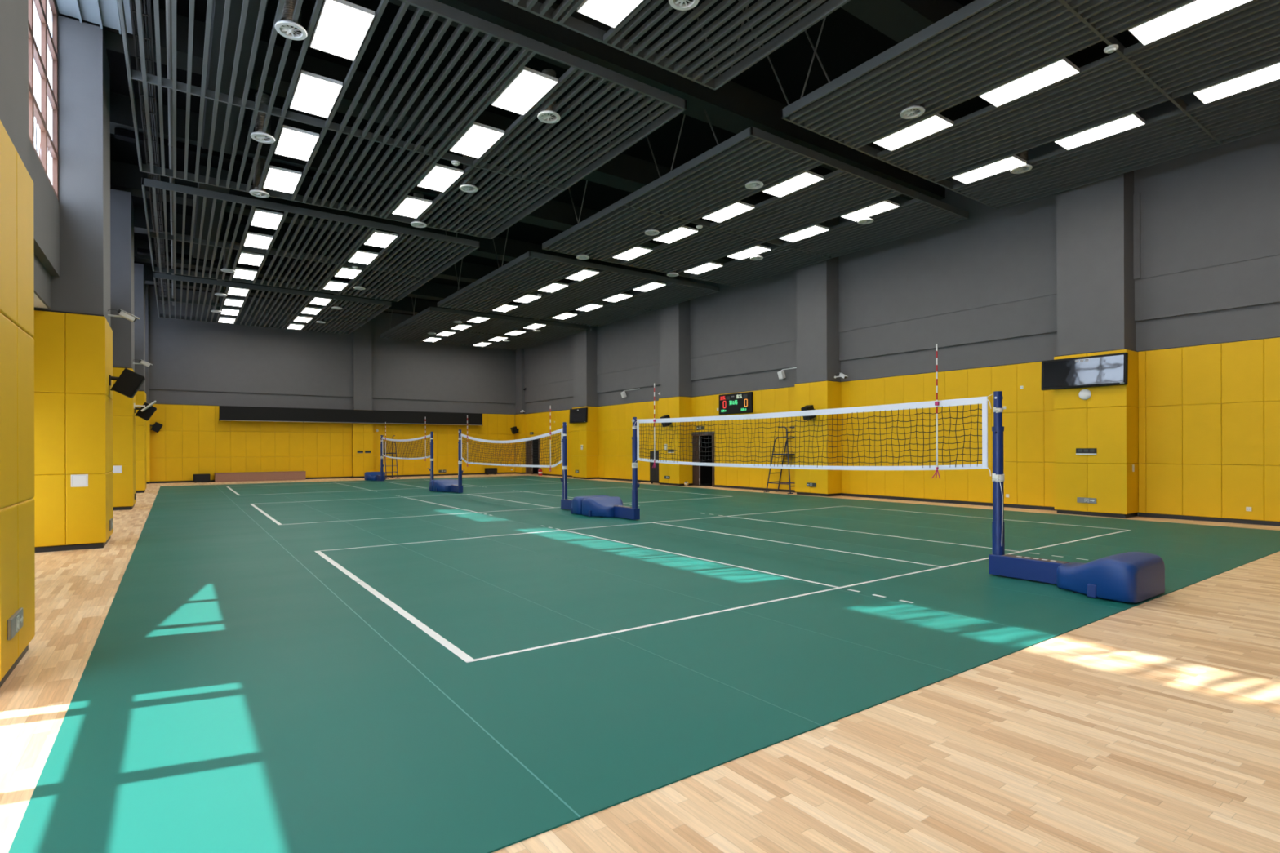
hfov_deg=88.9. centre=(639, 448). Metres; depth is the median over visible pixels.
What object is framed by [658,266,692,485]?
pillar
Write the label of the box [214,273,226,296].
air diffuser
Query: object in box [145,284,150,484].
pillar
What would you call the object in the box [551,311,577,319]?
ceiling light
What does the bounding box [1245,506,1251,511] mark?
wall socket
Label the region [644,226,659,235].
air diffuser
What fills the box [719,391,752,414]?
scoreboard
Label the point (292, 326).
ceiling light
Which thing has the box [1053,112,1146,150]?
ceiling light
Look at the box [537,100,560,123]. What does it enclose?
air diffuser
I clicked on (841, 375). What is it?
security camera
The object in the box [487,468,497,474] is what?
grille
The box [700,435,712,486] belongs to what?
door
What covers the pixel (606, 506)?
stand
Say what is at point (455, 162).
smoke detector
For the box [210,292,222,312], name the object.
air diffuser
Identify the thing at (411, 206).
ceiling light
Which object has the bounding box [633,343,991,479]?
net
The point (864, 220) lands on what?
air diffuser
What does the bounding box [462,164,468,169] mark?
air diffuser
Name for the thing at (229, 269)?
air diffuser
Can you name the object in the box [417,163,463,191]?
ceiling light
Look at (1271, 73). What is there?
ceiling light
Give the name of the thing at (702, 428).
exit sign
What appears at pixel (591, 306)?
ceiling light
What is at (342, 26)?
ceiling light
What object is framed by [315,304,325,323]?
air diffuser
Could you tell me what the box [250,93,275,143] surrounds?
air diffuser
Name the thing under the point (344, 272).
ceiling light
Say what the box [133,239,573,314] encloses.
beam
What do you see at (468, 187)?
air diffuser
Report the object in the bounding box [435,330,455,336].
ceiling light
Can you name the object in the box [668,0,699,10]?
air diffuser
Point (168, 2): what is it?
pipe
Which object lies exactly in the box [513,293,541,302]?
ceiling light
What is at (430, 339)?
ceiling light
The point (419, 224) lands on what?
air diffuser
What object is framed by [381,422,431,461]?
net
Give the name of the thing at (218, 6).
air duct
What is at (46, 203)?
wall
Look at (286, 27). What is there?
air diffuser
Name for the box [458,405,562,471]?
net
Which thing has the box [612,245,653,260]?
ceiling light
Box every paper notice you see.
[71,474,88,487]
[112,465,121,473]
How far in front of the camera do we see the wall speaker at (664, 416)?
30.42 m
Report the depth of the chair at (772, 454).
25.50 m
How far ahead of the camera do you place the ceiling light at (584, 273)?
24.92 m
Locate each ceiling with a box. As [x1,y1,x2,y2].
[56,0,132,34]
[106,0,1279,322]
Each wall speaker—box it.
[108,368,145,398]
[133,402,156,421]
[150,422,162,432]
[510,426,519,434]
[660,414,670,418]
[662,422,671,426]
[802,415,815,420]
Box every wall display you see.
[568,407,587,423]
[1041,352,1128,390]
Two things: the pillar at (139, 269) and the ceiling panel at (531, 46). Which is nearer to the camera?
the ceiling panel at (531, 46)
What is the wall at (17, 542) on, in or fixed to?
on the floor
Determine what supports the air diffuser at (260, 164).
attached to the ceiling panel at (531, 46)
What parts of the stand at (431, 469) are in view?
post, post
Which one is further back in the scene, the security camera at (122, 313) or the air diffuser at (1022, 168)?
the air diffuser at (1022, 168)
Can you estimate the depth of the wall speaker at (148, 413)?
19.94 m
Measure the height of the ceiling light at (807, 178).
0.064 m
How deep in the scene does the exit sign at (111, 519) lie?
12.40 m
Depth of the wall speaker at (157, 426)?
33.94 m
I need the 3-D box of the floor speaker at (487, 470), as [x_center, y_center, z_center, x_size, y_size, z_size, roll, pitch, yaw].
[-10.155,1.568,44.433,0.752,0.448,0.410,0,0,-35]
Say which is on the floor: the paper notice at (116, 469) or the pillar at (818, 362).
the pillar at (818, 362)
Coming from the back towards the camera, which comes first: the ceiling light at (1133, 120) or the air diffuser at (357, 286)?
the air diffuser at (357, 286)
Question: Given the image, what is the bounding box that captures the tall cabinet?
[649,451,660,484]
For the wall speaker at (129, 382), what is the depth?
12.43 m
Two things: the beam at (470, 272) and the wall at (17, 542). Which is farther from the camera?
the beam at (470, 272)
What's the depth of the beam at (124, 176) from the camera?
22.96 m
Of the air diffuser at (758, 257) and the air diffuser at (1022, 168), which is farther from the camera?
the air diffuser at (758, 257)
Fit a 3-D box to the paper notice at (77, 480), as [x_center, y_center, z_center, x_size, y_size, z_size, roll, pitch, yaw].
[-9.871,0.572,11.483,0.232,0.216,0.004,0,0,-35]
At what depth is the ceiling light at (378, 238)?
20.66 m
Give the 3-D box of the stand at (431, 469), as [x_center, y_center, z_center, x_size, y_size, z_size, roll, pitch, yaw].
[-8.635,0.523,27.881,1.072,2.512,1.800,0,0,-35]
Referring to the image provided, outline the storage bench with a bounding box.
[213,471,306,482]
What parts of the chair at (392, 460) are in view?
ladder rail, post, ladder rail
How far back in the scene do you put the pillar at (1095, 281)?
16.52 m
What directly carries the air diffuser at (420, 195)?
attached to the beam at (556, 215)
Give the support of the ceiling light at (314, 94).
attached to the ceiling panel at (531, 46)
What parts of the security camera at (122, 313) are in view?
arm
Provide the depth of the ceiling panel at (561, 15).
10.43 m
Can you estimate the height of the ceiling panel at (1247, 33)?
1.930 m
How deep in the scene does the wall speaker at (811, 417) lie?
23.56 m
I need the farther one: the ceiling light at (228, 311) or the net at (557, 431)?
the ceiling light at (228, 311)
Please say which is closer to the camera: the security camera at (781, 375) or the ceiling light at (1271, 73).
the ceiling light at (1271, 73)
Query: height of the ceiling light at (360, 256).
0.064 m
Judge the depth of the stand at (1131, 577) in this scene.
7.86 m
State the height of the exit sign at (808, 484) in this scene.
0.144 m
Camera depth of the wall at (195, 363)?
38.05 m
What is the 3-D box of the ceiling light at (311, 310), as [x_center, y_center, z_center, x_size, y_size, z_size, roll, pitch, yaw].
[-15.809,-6.618,31.346,0.680,0.064,1.440,0,0,-35]
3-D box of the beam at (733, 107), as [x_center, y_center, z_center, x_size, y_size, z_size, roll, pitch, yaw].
[0.706,-8.209,14.629,21.328,0.736,0.720,0,0,-35]
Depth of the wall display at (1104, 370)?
16.61 m
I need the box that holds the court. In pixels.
[8,475,1279,852]
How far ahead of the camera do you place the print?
5.08 m
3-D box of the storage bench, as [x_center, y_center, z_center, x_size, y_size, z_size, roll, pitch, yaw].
[-21.280,1.583,36.664,4.432,0.488,0.560,0,0,-35]
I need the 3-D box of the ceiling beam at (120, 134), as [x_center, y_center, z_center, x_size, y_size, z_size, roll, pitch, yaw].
[-12.431,-7.681,23.246,9.120,0.160,11.840,0,0,-35]
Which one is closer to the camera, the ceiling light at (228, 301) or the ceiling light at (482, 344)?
the ceiling light at (228, 301)
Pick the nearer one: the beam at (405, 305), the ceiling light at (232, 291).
the ceiling light at (232, 291)
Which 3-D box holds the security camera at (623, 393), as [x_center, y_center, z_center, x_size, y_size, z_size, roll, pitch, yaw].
[-0.503,-2.926,34.616,0.274,0.416,1.506,0,0,-35]
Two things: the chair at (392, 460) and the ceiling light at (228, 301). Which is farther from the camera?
the chair at (392, 460)
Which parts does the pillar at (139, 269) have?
trim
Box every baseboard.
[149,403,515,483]
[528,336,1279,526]
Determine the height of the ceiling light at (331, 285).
0.064 m
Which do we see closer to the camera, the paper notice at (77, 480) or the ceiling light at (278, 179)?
the paper notice at (77, 480)
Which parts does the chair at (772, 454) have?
ladder rail, seat, post, ladder rail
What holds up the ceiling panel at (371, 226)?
hanging from the ceiling at (846, 42)
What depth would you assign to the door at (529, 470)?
44.81 m
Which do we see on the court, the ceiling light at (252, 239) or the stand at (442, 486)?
the stand at (442, 486)
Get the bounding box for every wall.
[0,0,35,688]
[28,0,67,308]
[148,285,515,481]
[524,92,1279,521]
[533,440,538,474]
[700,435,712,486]
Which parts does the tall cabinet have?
cabinet door, cabinet door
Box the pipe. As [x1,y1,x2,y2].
[165,0,174,306]
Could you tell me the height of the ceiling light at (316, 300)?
0.064 m
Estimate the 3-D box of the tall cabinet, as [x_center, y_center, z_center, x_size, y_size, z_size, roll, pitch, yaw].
[0.988,0.950,32.095,0.636,1.616,0.896,0,0,-35]
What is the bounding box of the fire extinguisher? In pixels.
[537,467,542,475]
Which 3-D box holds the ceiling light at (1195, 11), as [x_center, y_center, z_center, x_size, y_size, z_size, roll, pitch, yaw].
[8.474,-6.693,10.002,0.680,0.064,1.440,0,0,-35]
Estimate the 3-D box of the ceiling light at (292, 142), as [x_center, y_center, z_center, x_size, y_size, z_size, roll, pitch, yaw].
[-7.506,-6.644,14.238,0.680,0.064,1.440,0,0,-35]
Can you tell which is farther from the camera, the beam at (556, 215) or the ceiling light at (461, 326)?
the ceiling light at (461, 326)
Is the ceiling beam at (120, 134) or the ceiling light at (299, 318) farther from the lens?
the ceiling light at (299, 318)
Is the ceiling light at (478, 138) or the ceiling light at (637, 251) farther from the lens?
the ceiling light at (637, 251)
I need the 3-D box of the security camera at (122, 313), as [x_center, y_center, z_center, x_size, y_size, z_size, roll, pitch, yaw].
[-9.995,-2.567,12.595,0.530,0.214,0.136,0,0,-35]
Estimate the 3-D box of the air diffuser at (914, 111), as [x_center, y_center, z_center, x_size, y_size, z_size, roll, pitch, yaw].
[5.358,-7.046,12.832,0.456,0.908,0.456,0,0,-35]
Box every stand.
[364,435,386,480]
[427,431,455,490]
[433,429,464,493]
[559,422,608,514]
[582,417,640,519]
[988,391,1164,603]
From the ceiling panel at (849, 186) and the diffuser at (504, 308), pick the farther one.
the diffuser at (504, 308)
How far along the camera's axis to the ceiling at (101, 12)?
11.31 m
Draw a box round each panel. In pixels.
[117,0,686,239]
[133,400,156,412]
[141,177,479,301]
[153,272,391,334]
[380,282,588,350]
[436,228,719,326]
[502,0,850,90]
[542,108,968,286]
[667,448,674,453]
[761,0,1279,209]
[1075,448,1097,454]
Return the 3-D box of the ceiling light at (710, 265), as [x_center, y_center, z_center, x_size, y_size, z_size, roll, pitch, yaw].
[2.335,-6.674,24.134,0.680,0.064,1.440,0,0,-35]
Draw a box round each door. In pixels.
[525,438,539,474]
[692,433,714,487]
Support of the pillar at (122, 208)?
on the floor
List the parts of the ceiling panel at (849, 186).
hanger rod, hanger rod, hanger rod, hanger rod, hanger rod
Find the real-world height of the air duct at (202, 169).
0.400 m
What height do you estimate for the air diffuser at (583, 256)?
0.908 m
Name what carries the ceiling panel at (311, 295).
hanging from the ceiling at (846, 42)
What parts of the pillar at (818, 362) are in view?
trim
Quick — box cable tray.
[129,0,167,304]
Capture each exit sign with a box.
[7,607,22,639]
[109,518,112,530]
[438,470,446,472]
[696,426,704,430]
[806,482,816,487]
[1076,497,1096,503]
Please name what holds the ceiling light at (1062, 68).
attached to the ceiling panel at (1247, 33)
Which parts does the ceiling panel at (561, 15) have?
hanger rod, hanger rod, hanger rod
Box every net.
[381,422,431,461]
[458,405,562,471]
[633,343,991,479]
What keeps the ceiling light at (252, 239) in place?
attached to the ceiling panel at (371, 226)
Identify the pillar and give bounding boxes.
[31,14,113,552]
[110,188,136,510]
[133,262,146,493]
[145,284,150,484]
[351,308,373,478]
[515,327,525,474]
[572,302,598,479]
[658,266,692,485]
[794,213,841,497]
[1053,106,1138,518]
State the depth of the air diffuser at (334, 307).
30.37 m
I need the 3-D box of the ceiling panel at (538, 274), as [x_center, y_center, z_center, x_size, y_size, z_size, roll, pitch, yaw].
[-3.053,-7.592,29.020,8.824,1.930,9.728,0,0,-35]
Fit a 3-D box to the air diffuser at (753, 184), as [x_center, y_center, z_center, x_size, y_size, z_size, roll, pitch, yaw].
[2.865,-7.038,16.360,0.456,0.908,0.456,0,0,-35]
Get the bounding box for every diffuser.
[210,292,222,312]
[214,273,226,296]
[220,248,235,272]
[248,157,269,197]
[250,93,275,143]
[274,0,307,39]
[294,316,311,322]
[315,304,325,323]
[332,293,342,309]
[353,267,365,289]
[410,215,426,227]
[413,192,423,198]
[453,308,462,323]
[459,175,478,192]
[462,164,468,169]
[475,342,489,346]
[493,305,515,311]
[533,318,541,332]
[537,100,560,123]
[576,231,589,259]
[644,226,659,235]
[666,270,678,276]
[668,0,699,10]
[745,148,763,189]
[750,241,763,260]
[857,200,873,224]
[899,63,924,119]
[1010,144,1032,173]
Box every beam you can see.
[67,0,814,232]
[110,91,742,263]
[110,160,663,283]
[114,127,476,286]
[133,206,626,302]
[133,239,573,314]
[143,264,549,325]
[388,0,945,199]
[840,0,1099,136]
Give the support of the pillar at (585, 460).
on the floor
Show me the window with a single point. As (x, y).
(42, 14)
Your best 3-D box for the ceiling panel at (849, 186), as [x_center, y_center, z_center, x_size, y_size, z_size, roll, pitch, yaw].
[3.139,-7.611,20.324,8.824,1.930,9.704,0,0,-35]
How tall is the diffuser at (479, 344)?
0.016 m
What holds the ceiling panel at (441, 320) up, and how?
hanging from the ceiling at (846, 42)
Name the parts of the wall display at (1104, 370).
name plate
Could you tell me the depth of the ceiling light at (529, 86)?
12.11 m
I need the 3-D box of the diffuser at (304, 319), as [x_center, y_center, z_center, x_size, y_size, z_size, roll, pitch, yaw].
[-17.248,-6.594,33.366,0.656,0.016,1.416,0,0,-35]
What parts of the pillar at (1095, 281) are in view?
trim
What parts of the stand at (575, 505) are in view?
post, post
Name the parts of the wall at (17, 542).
trim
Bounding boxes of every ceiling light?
[217,315,235,323]
[221,307,239,315]
[223,297,244,306]
[227,286,248,296]
[233,267,257,279]
[237,251,264,266]
[244,231,272,248]
[250,208,283,229]
[262,164,302,193]
[274,124,319,160]
[286,323,304,329]
[289,69,342,118]
[293,315,312,322]
[301,306,321,314]
[309,297,332,305]
[310,0,374,61]
[323,280,347,291]
[334,266,361,279]
[347,249,378,264]
[364,230,397,248]
[391,195,432,218]
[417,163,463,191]
[422,337,441,342]
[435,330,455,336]
[449,121,504,158]
[450,324,471,329]
[466,316,489,323]
[473,342,491,346]
[488,336,507,341]
[491,66,558,115]
[492,303,518,311]
[504,329,525,335]
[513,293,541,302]
[523,323,546,328]
[537,281,568,292]
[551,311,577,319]
[564,268,599,280]
[575,302,603,311]
[577,0,643,28]
[602,293,632,302]
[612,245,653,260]
[632,281,666,291]
[652,225,698,243]
[683,261,723,274]
[702,200,755,222]
[726,244,771,259]
[761,170,824,197]
[778,224,829,242]
[840,199,899,221]
[872,113,953,151]
[951,154,1026,184]
[978,57,1079,106]
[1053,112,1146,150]
[1128,0,1252,45]
[1192,61,1279,104]
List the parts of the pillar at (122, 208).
trim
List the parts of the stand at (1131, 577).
post, post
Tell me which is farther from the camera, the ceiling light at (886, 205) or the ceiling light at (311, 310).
the ceiling light at (311, 310)
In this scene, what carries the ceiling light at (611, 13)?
attached to the ceiling panel at (561, 15)
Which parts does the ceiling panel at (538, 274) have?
hanger rod, hanger rod, hanger rod, hanger rod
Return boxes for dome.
[1078,389,1091,399]
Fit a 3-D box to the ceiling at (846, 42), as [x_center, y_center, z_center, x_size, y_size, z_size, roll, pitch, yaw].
[-4.814,-8.664,21.724,22.888,0.240,44.840,0,0,-35]
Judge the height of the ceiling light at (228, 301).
0.064 m
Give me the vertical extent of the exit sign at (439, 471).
0.176 m
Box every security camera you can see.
[107,309,139,322]
[133,359,152,367]
[620,388,639,397]
[777,367,796,379]
[834,373,848,378]
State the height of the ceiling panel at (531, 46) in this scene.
1.930 m
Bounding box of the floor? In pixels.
[0,473,1279,852]
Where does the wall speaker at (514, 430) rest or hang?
attached to the pillar at (520, 421)
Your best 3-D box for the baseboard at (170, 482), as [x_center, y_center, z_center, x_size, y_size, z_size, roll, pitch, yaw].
[-17.234,-0.272,39.967,20.624,4.173,0.056,0,0,-35]
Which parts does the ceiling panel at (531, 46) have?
hanger rod, hanger rod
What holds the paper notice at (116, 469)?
attached to the pillar at (122, 208)
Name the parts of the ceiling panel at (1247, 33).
hanger rod, hanger rod, hanger rod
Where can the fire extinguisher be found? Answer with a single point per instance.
(540, 472)
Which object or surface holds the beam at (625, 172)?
attached to the ceiling at (846, 42)
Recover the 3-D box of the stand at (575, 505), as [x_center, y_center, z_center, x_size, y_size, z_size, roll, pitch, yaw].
[-1.697,0.501,18.138,1.072,2.512,1.800,0,0,-35]
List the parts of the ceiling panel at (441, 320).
frame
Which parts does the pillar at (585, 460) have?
trim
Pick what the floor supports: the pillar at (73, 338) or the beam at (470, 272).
the pillar at (73, 338)
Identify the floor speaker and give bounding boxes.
[193,473,210,482]
[484,467,497,475]
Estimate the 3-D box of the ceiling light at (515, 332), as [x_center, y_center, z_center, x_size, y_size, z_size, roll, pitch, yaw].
[-7.178,-6.645,37.492,0.680,0.064,1.440,0,0,-35]
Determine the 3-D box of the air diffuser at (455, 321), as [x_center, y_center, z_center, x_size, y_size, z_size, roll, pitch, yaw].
[-9.484,-7.000,33.936,0.456,0.908,0.456,0,0,-35]
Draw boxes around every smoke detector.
[451,160,460,165]
[1103,44,1118,53]
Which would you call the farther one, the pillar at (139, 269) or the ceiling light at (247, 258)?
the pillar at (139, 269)
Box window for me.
[28,0,58,200]
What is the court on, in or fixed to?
on the floor
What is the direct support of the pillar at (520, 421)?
on the floor
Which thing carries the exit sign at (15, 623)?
attached to the wall at (17, 542)
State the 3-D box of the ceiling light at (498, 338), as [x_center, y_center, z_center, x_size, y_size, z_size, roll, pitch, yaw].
[-8.617,-6.640,39.513,0.680,0.064,1.440,0,0,-35]
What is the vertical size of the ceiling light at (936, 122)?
0.064 m
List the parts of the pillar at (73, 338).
trim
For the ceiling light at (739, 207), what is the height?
0.064 m
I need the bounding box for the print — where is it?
[16,614,22,631]
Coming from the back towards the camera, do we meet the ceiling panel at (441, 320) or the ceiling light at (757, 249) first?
the ceiling panel at (441, 320)
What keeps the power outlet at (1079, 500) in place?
attached to the pillar at (1095, 281)
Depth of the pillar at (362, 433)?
39.86 m
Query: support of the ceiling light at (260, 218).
attached to the ceiling panel at (371, 226)
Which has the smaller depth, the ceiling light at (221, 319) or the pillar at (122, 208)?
the pillar at (122, 208)
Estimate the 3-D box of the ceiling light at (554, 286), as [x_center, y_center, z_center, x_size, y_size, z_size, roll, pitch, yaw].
[-3.605,-6.656,26.965,0.680,0.064,1.440,0,0,-35]
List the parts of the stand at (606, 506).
post, post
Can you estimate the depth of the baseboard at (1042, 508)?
19.42 m
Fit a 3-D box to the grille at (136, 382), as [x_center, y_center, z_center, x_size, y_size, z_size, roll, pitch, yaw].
[-9.719,-1.169,12.641,0.202,0.378,0.280,0,0,-35]
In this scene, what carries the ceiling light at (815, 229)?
attached to the ceiling panel at (849, 186)
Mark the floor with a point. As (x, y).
(1153, 726)
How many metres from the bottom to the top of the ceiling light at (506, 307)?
0.064 m
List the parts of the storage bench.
panel, panel, panel, panel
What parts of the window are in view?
pane, pane, pane, pane, pane, pane, pane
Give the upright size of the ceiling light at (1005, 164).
0.064 m
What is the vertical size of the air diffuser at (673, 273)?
0.908 m
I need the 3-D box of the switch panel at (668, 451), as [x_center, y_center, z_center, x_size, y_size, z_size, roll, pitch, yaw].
[1.456,0.136,30.682,0.029,0.168,0.464,0,0,-35]
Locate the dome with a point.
(1084, 394)
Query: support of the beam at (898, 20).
attached to the ceiling at (846, 42)
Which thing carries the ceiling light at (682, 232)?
attached to the ceiling panel at (849, 186)
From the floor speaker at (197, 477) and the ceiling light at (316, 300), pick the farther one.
the floor speaker at (197, 477)
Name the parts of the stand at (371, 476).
post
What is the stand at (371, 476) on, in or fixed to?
on the court
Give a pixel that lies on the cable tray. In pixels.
(133, 11)
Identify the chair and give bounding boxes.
[382,435,398,479]
[763,426,795,493]
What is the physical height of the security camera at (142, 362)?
0.214 m
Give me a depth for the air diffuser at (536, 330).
36.43 m
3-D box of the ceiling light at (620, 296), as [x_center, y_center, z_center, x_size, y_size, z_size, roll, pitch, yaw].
[-1.002,-6.664,28.819,0.680,0.064,1.440,0,0,-35]
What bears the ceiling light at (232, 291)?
attached to the ceiling panel at (311, 295)
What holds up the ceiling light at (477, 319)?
attached to the ceiling panel at (441, 320)
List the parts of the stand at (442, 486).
post, post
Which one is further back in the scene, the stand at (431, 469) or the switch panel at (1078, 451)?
the stand at (431, 469)
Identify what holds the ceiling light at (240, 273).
attached to the ceiling panel at (371, 226)
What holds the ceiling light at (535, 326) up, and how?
attached to the ceiling panel at (441, 320)
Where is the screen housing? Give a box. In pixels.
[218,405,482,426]
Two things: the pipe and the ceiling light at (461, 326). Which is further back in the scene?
the ceiling light at (461, 326)
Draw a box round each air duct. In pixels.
[192,164,231,260]
[201,0,268,155]
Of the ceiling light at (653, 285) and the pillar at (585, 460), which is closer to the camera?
the ceiling light at (653, 285)
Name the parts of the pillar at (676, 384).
trim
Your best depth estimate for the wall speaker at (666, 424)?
30.45 m
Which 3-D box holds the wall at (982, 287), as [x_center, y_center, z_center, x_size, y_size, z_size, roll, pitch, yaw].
[4.290,-3.432,28.294,0.380,10.360,44.520,0,0,-35]
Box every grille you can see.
[132,377,145,397]
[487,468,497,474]
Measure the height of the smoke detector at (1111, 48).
0.068 m

